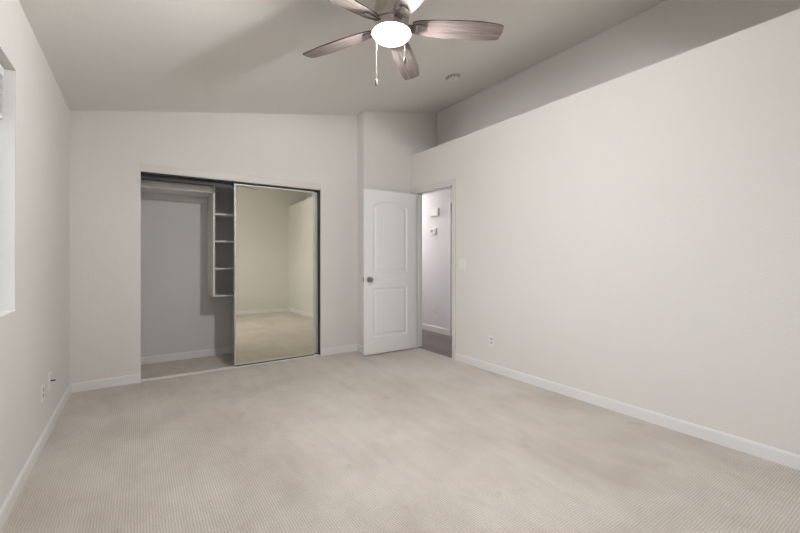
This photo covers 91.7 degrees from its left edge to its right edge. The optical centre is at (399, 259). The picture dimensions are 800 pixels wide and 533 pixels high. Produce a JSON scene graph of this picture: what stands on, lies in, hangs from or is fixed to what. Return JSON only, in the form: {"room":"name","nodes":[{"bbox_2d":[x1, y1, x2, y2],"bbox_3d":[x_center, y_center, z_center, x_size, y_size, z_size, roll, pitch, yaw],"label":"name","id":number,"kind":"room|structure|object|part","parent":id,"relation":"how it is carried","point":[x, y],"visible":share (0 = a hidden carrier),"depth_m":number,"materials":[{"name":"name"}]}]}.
{"room":"empty bedroom","nodes":[
{"label":"empty bedroom","id":0,"kind":"room"},
{"bbox_2d":[0,0,69,506],"bbox_3d":[-1.592,-0.084,1.309,0.160,2.575,5.130,0,0,-34],"label":"wall","id":1,"kind":"structure","parent":0,"point":[35,337],"depth_m":2.26,"materials":[{"name":"paint"}]},
{"bbox_2d":[0,64,3,119],"bbox_3d":[-1.255,-0.809,0.831,0.056,0.256,2.556,0,0,-34],"label":"window blind","id":2,"kind":"object","parent":1,"relation":"attached to","point":[1,67],"visible":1,"depth_m":1.89,"materials":[{"name":"white plastic"}]},
{"bbox_2d":[0,69,15,316],"bbox_3d":[-1.242,-0.339,0.840,0.103,1.198,2.582,0,0,-34],"label":"trim","id":3,"kind":"structure","parent":1,"relation":"attached to","point":[7,125],"depth_m":1.92,"materials":[{"name":"white paint"}]},
{"bbox_2d":[0,384,70,532],"bbox_3d":[-1.533,1.143,1.379,0.014,0.082,4.980,0,0,-34],"label":"baseboard","id":4,"kind":"structure","parent":1,"relation":"attached to","point":[15,491],"depth_m":2.12,"materials":[{"name":"white wood"}]},
{"bbox_2d":[41,382,43,402],"bbox_3d":[-2.261,0.844,2.456,0.009,0.115,0.070,0,0,-34],"label":"wall outlet","id":5,"kind":"object","parent":1,"relation":"attached to","point":[42,384],"visible":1,"depth_m":2.44,"materials":[{"name":"white plastic"}]},
{"bbox_2d":[48,371,55,390],"bbox_3d":[-2.385,0.832,2.662,0.034,0.115,0.070,0,0,-34],"label":"outlet","id":6,"kind":"object","parent":1,"relation":"attached to","point":[49,373],"visible":1,"depth_m":2.63,"materials":[{"name":"white plastic"}]},
{"bbox_3d":[-2.396,0.832,2.654,0.008,0.115,0.070,0,0,-34],"label":"plate","id":7,"kind":"part","parent":6,"relation":"part of","materials":[{"name":"white plastic"}]},
{"bbox_2d":[141,179,233,356],"bbox_3d":[-2.168,-0.031,4.917,3.013,2.470,0.100,0,0,-34],"label":"wall","id":8,"kind":"structure","parent":0,"point":[178,313],"depth_m":4.56,"materials":[{"name":"paint"}]},
{"bbox_2d":[141,180,212,202],"bbox_3d":[-2.602,-0.749,4.300,0.897,0.138,0.440,0,0,-34],"label":"closet shelf","id":9,"kind":"object","parent":8,"relation":"attached to","point":[155,190],"visible":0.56,"depth_m":4.35,"materials":[{"name":"white wood"}]},
{"bbox_2d":[141,346,233,364],"bbox_3d":[-2.136,1.143,4.870,2.313,0.082,0.014,0,0,-34],"label":"baseboard","id":10,"kind":"structure","parent":8,"relation":"attached to","point":[226,350],"depth_m":4.60,"materials":[{"name":"white wood"}]},
{"bbox_2d":[208,186,233,296],"bbox_3d":[-2.038,-0.204,4.680,0.454,1.262,0.440,0,0,-34],"label":"tower","id":11,"kind":"object","parent":8,"relation":"attached to","point":[221,201],"visible":0.44,"depth_m":4.80,"materials":[{"name":"white wood"}]},
{"bbox_3d":[-2.219,-0.204,4.558,0.018,1.262,0.440,0,0,-34],"label":"panel","id":12,"kind":"part","parent":11,"relation":"part of","materials":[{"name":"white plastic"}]},
{"bbox_3d":[-2.036,-0.826,4.676,0.417,0.017,0.430,0,0,-34],"label":"shelf","id":13,"kind":"part","parent":11,"relation":"part of","materials":[{"name":"white wood"}]},
{"bbox_3d":[-2.036,-0.512,4.676,0.417,0.017,0.430,0,0,-34],"label":"shelf","id":14,"kind":"part","parent":11,"relation":"part of","materials":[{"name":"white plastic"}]},
{"bbox_3d":[-2.036,-0.202,4.676,0.417,0.017,0.430,0,0,-34],"label":"shelf","id":15,"kind":"part","parent":11,"relation":"part of","materials":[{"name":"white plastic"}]},
{"bbox_3d":[-2.036,0.109,4.676,0.417,0.017,0.430,0,0,-34],"label":"shelf","id":16,"kind":"part","parent":11,"relation":"part of","materials":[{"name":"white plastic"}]},
{"bbox_3d":[-2.036,0.418,4.676,0.417,0.017,0.430,0,0,-34],"label":"shelf","id":17,"kind":"part","parent":11,"relation":"part of","materials":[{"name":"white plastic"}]},
{"bbox_3d":[-2.159,-0.204,4.859,0.418,1.262,0.008,0,0,-34],"label":"panel","id":18,"kind":"part","parent":11,"relation":"part of","materials":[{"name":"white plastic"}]},
{"bbox_2d":[70,110,356,382],"bbox_3d":[-1.799,-0.342,4.280,2.913,3.091,0.130,0,0,-34],"label":"wall","id":19,"kind":"structure","parent":0,"point":[108,149],"depth_m":3.72,"materials":[{"name":"paint"}]},
{"bbox_2d":[70,374,140,392],"bbox_3d":[-2.708,1.143,3.581,0.526,0.082,0.014,0,0,-34],"label":"baseboard","id":20,"kind":"structure","parent":19,"relation":"attached to","point":[129,379],"depth_m":3.57,"materials":[{"name":"white wood"}]},
{"bbox_2d":[140,163,320,189],"bbox_3d":[-1.732,-0.885,4.242,1.841,0.078,0.011,0,0,-34],"label":"trim","id":21,"kind":"structure","parent":19,"relation":"attached to","point":[144,167],"depth_m":4.14,"materials":[{"name":"white paint"}]},
{"bbox_2d":[141,172,319,191],"bbox_3d":[-1.771,-0.820,4.301,1.835,0.052,0.098,0,0,-34],"label":"trim","id":22,"kind":"structure","parent":19,"relation":"attached to","point":[144,175],"depth_m":4.07,"materials":[{"name":"grey metal"}]},
{"bbox_2d":[141,354,319,381],"bbox_3d":[-1.755,1.180,4.276,1.835,0.012,0.062,0,0,-34],"label":"trim","id":23,"kind":"structure","parent":19,"relation":"attached to","point":[231,367],"depth_m":4.10,"materials":[{"name":"white"}]},
{"bbox_2d":[234,183,314,366],"bbox_3d":[-1.434,0.175,4.502,0.918,2.011,0.023,0,-1,-34],"label":"door","id":24,"kind":"structure","parent":19,"relation":"in","point":[274,296],"depth_m":4.47,"materials":[{"name":"silver mirror"}]},
{"bbox_3d":[-1.440,-0.822,4.511,0.884,0.016,0.022,0,-1,-34],"label":"rail","id":25,"kind":"part","parent":24,"relation":"part of","materials":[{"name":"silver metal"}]},
{"bbox_3d":[-1.428,1.151,4.494,0.884,0.022,0.022,0,-1,-34],"label":"rail","id":26,"kind":"part","parent":24,"relation":"part of","materials":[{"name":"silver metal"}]},
{"bbox_2d":[314,192,317,353],"bbox_3d":[-1.405,0.175,4.572,0.907,2.011,0.023,0,-1,-34],"label":"door frame","id":27,"kind":"structure","parent":19,"relation":"in","point":[315,193],"depth_m":4.81,"materials":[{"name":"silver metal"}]},
{"bbox_2d":[314,193,314,293],"bbox_3d":[-1.405,0.163,4.573,0.877,1.958,0.012,0,-1,-34],"label":"mirror","id":28,"kind":"object","parent":27,"relation":"on","point":[314,193],"depth_m":4.80,"materials":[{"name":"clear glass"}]},
{"bbox_2d":[317,191,319,354],"bbox_3d":[-1.007,0.169,4.803,0.008,2.030,0.088,0,0,-34],"label":"trim","id":29,"kind":"structure","parent":19,"relation":"attached to","point":[318,193],"depth_m":4.80,"materials":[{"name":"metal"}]},
{"bbox_2d":[321,344,356,355],"bbox_3d":[-0.761,1.143,4.892,0.506,0.082,0.014,0,0,-34],"label":"baseboard","id":30,"kind":"structure","parent":19,"relation":"attached to","point":[348,348],"depth_m":4.88,"materials":[{"name":"white wood"}]},
{"bbox_2d":[19,0,666,114],"bbox_3d":[0.152,-1.758,2.495,4.257,0.912,5.150,0,0,-34],"label":"ceiling","id":31,"kind":"structure","parent":0,"point":[200,56],"depth_m":3.07,"materials":[{"name":"paint"}]},
{"bbox_2d":[303,0,503,85],"bbox_3d":[-0.063,-1.343,2.234,1.265,0.659,1.273,0,0,-34],"label":"ceiling fan","id":32,"kind":"object","parent":31,"relation":"hanging from","point":[391,29],"visible":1,"depth_m":2.29,"materials":[{"name":"wood"},{"name":"brushed nickel"},{"name":"frosted glass"}]},
{"bbox_3d":[-0.390,-1.361,2.467,0.545,0.006,0.143,0,13,30],"label":"blade","id":33,"kind":"part","parent":32,"relation":"part of","materials":[{"name":"brown wood"}]},
{"bbox_3d":[-0.345,-1.361,2.006,0.545,0.006,0.143,0,13,-42],"label":"blade","id":34,"kind":"part","parent":32,"relation":"part of","materials":[{"name":"brown wood"}]},
{"bbox_3d":[-0.138,-1.193,2.268,0.003,0.286,0.003,0,0,-34],"label":"pull chain","id":35,"kind":"part","parent":32,"relation":"part of","materials":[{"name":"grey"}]},
{"bbox_3d":[-0.086,-1.299,2.280,0.046,0.034,0.039,0,0,-34],"label":"bulb","id":36,"kind":"part","parent":32,"relation":"part of","materials":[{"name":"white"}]},
{"bbox_3d":[-0.050,-1.297,2.268,0.227,0.060,0.227,0,0,-34],"label":"lamp shade","id":37,"kind":"part","parent":32,"relation":"part of","materials":[{"name":"white glass"}]},
{"bbox_3d":[-0.022,-1.291,2.248,0.046,0.034,0.039,0,0,-34],"label":"bulb","id":38,"kind":"part","parent":32,"relation":"part of","materials":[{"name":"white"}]},
{"bbox_3d":[0.035,-1.361,2.653,0.143,0.006,0.545,-13,-3,12],"label":"blade","id":39,"kind":"part","parent":32,"relation":"part of","materials":[{"name":"brown wood"}]},
{"bbox_3d":[0.108,-1.361,1.906,0.143,0.006,0.545,14,-6,-23],"label":"blade","id":40,"kind":"part","parent":32,"relation":"part of","materials":[{"name":"grey"}]},
{"bbox_3d":[0.343,-1.361,2.306,0.545,0.006,0.143,0,-13,-6],"label":"blade","id":41,"kind":"part","parent":32,"relation":"part of","materials":[{"name":"grey"}]},
{"bbox_2d":[446,73,459,81],"bbox_3d":[0.563,-1.930,4.135,0.155,0.065,0.156,0,0,-30],"label":"smoke detector","id":42,"kind":"object","parent":31,"relation":"attached to","point":[452,77],"visible":1,"depth_m":4.09,"materials":[{"name":"grey plastic"}]},
{"bbox_2d":[357,111,436,345],"bbox_3d":[-0.003,-0.465,5.379,1.294,3.338,0.293,0,0,-34],"label":"wall","id":43,"kind":"structure","parent":0,"point":[387,142],"depth_m":5.06,"materials":[{"name":"paint"}]},
{"bbox_2d":[357,344,362,352],"bbox_3d":[-0.508,1.143,4.958,0.014,0.082,0.187,0,0,-34],"label":"baseboard","id":44,"kind":"structure","parent":43,"relation":"attached to","point":[359,347],"depth_m":4.96,"materials":[{"name":"white wood"}]},
{"bbox_2d":[1,329,799,532],"bbox_3d":[0.291,1.224,4.108,6.129,0.080,7.510,0,0,-34],"label":"floor","id":45,"kind":"structure","parent":0,"point":[412,440],"depth_m":2.27,"materials":[{"name":"carpet"}]},
{"bbox_2d":[422,188,451,328],"bbox_3d":[0.855,-0.056,6.000,0.100,2.520,5.000,0,0,-34],"label":"wall","id":46,"kind":"structure","parent":0,"point":[434,246],"depth_m":6.32,"materials":[{"name":"paint"}]},
{"bbox_2d":[429,228,436,233],"bbox_3d":[0.540,-0.456,6.355,0.027,0.090,0.160,0,0,-34],"label":"thermostat","id":47,"kind":"object","parent":46,"relation":"attached to","point":[434,230],"visible":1,"depth_m":6.33,"materials":[{"name":"white plastic"}]},
{"bbox_2d":[430,208,438,216],"bbox_3d":[0.558,-0.761,6.331,0.024,0.124,0.220,0,0,-34],"label":"door chime","id":48,"kind":"object","parent":46,"relation":"attached to","point":[433,212],"visible":1,"depth_m":6.31,"materials":[{"name":"white plastic"}]},
{"bbox_2d":[422,323,447,334],"bbox_3d":[0.112,1.142,7.001,0.014,0.095,2.310,0,0,-34],"label":"baseboard","id":49,"kind":"structure","parent":46,"relation":"attached to","point":[440,330],"depth_m":6.30,"materials":[{"name":"white wood"}]},
{"bbox_2d":[448,199,451,335],"bbox_3d":[1.011,0.129,5.667,0.015,2.121,0.912,0,0,-34],"label":"trim","id":50,"kind":"structure","parent":46,"relation":"attached to","point":[449,203],"depth_m":6.02,"materials":[{"name":"white wood"}]},
{"bbox_2d":[451,203,451,335],"bbox_3d":[1.017,0.156,5.711,0.035,2.055,0.839,0,0,-34],"label":"door","id":51,"kind":"structure","parent":46,"relation":"in","point":[451,203],"depth_m":6.01,"materials":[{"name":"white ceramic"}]},
{"bbox_2d":[411,9,799,454],"bbox_3d":[1.634,-0.103,3.557,0.512,2.614,5.157,0,0,-34],"label":"wall","id":52,"kind":"structure","parent":0,"point":[633,238],"depth_m":2.81,"materials":[{"name":"paint"}]},
{"bbox_2d":[363,189,415,355],"bbox_3d":[-0.118,0.158,4.945,0.808,2.028,0.175,0,0,-34],"label":"door","id":53,"kind":"structure","parent":52,"relation":"in","point":[389,218],"depth_m":4.91,"materials":[{"name":"white wood"}]},
{"bbox_3d":[-0.127,-0.278,4.939,0.510,0.900,0.035,0,0,-34],"label":"panel","id":54,"kind":"part","parent":53,"relation":"part of","materials":[{"name":"white wood"}]},
{"bbox_3d":[-0.127,0.662,4.939,0.510,0.610,0.035,0,0,-34],"label":"panel","id":55,"kind":"part","parent":53,"relation":"part of","materials":[{"name":"white wood"}]},
{"bbox_2d":[410,178,455,359],"bbox_3d":[0.459,0.143,4.934,0.104,2.082,0.763,0,0,-34],"label":"trim","id":56,"kind":"structure","parent":52,"relation":"attached to","point":[419,194],"depth_m":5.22,"materials":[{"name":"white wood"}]},
{"bbox_2d":[459,259,465,268],"bbox_3d":[0.717,0.056,4.451,0.010,0.116,0.116,0,0,-34],"label":"light switch","id":57,"kind":"object","parent":52,"relation":"attached to","point":[462,262],"visible":1,"depth_m":4.45,"materials":[{"name":"white plastic"}]},
{"bbox_2d":[489,335,493,346],"bbox_3d":[0.965,0.859,4.084,0.009,0.115,0.070,0,0,-34],"label":"wall outlet","id":58,"kind":"object","parent":52,"relation":"attached to","point":[491,337],"visible":1,"depth_m":4.08,"materials":[{"name":"white plastic"}]},
{"bbox_2d":[455,353,799,469],"bbox_3d":[1.740,1.143,2.929,0.014,0.082,3.895,0,0,-34],"label":"baseboard","id":59,"kind":"structure","parent":52,"relation":"attached to","point":[789,459],"depth_m":2.77,"materials":[{"name":"white wood"}]},
{"bbox_2d":[437,0,799,145],"bbox_3d":[1.916,-1.753,3.597,0.100,0.785,4.907,0,0,-34],"label":"wall","id":60,"kind":"structure","parent":0,"point":[671,28],"depth_m":3.50,"materials":[{"name":"paint"}]}
]}

